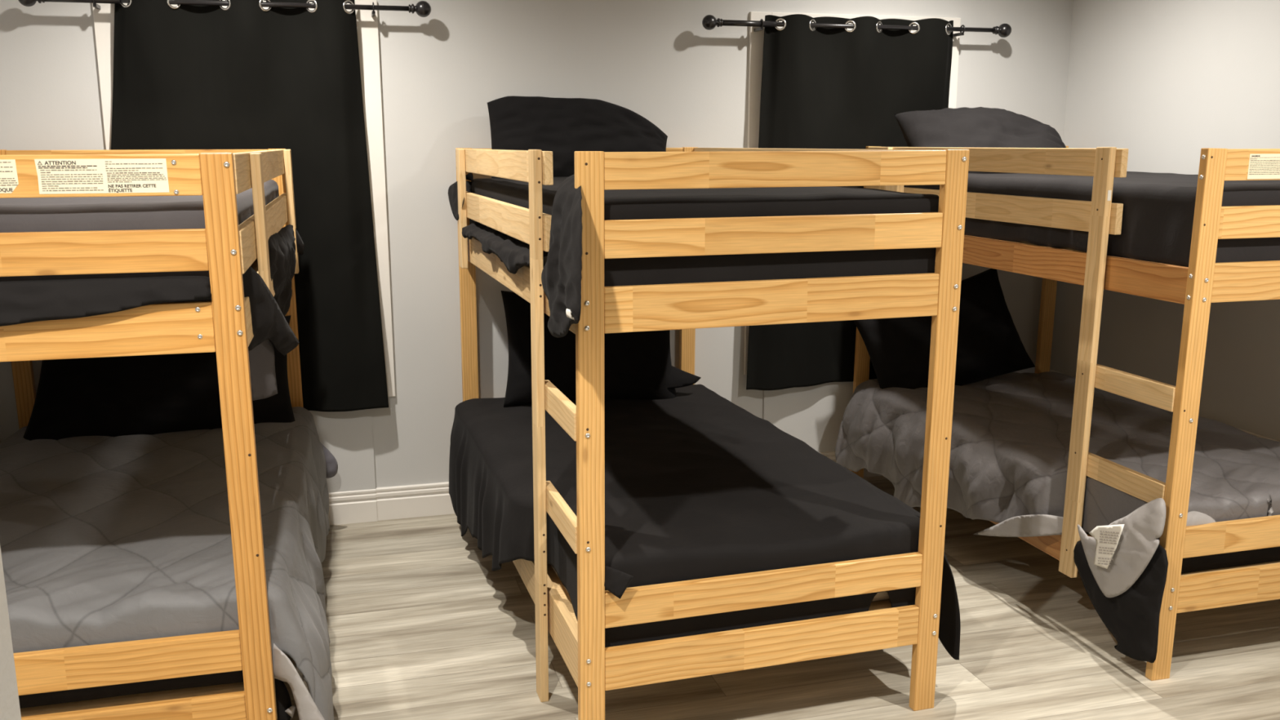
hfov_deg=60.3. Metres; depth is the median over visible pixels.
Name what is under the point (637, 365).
pillow
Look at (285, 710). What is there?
sheet
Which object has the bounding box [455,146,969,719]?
bunk bed
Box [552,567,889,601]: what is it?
mattress
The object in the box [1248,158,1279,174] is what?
print
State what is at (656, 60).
wall
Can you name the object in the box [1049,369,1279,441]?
trim
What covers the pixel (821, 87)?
curtain
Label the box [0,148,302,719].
bunk bed
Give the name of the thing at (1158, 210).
sheet
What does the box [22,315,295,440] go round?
pillow
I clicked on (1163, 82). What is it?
wall
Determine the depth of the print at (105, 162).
2.29 m
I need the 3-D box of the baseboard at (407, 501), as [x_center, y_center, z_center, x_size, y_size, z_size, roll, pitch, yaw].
[-0.241,0.570,4.957,4.737,0.141,0.025,-3,12,-15]
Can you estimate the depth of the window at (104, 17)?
4.40 m
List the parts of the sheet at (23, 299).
hanging panel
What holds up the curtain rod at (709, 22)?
attached to the wall at (656, 60)
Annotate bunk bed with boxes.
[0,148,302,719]
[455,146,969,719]
[848,146,1279,680]
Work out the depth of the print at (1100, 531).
3.33 m
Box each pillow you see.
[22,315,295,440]
[487,96,667,177]
[501,290,701,407]
[853,268,1035,389]
[893,106,1066,173]
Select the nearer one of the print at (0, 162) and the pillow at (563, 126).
the print at (0, 162)
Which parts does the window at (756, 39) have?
casing, casing, casing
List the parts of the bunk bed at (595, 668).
post, guard rail, guard rail, rail, rail, rail, post, post, board, rail, rail, rail, rail, rail, guard rail, post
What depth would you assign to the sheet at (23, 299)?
2.37 m
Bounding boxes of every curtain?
[111,0,388,412]
[746,13,953,390]
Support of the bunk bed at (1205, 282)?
on the floor
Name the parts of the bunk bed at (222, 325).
post, rail, rail, rail, rail, board, rail, rail, post, board, guard rail, rail, guard rail, rail, post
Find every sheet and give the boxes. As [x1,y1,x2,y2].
[0,179,304,400]
[18,670,296,719]
[448,172,938,337]
[448,384,960,660]
[903,171,1279,266]
[1073,540,1279,662]
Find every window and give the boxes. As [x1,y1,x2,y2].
[92,0,395,396]
[743,11,960,374]
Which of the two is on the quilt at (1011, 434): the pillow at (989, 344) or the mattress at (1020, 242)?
the pillow at (989, 344)
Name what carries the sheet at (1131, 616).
on the mattress
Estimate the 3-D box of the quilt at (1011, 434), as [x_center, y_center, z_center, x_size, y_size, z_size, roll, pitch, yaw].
[1.730,0.416,4.274,1.216,0.457,1.998,-3,12,-15]
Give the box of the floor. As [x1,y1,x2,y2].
[283,475,1279,719]
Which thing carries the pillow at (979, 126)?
on the sheet at (1158, 210)
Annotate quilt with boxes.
[0,406,337,719]
[835,371,1279,597]
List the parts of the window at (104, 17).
casing, casing, casing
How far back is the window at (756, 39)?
4.84 m
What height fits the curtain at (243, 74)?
1.644 m
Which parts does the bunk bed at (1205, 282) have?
post, guard rail, guard rail, rail, post, rail, board, post, rail, rail, rail, rail, rail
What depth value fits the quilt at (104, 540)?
2.97 m
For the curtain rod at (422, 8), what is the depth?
4.17 m
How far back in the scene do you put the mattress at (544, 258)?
3.19 m
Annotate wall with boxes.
[0,0,1073,493]
[1049,0,1279,441]
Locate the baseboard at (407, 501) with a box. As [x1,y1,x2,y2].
[328,451,882,525]
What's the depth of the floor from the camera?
3.45 m
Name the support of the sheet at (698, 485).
on the mattress at (882, 595)
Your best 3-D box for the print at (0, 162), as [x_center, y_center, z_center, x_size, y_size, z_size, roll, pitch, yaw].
[-1.324,-0.379,2.240,0.100,0.048,0.001,-3,11,-14]
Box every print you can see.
[0,161,17,186]
[38,165,97,168]
[40,161,166,191]
[1097,530,1119,564]
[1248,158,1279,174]
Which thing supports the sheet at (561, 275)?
on the mattress at (544, 258)
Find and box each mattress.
[542,255,547,266]
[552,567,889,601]
[1013,240,1180,266]
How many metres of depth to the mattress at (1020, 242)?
3.72 m
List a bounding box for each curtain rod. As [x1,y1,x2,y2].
[17,0,431,17]
[702,14,1011,37]
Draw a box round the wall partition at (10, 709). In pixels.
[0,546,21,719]

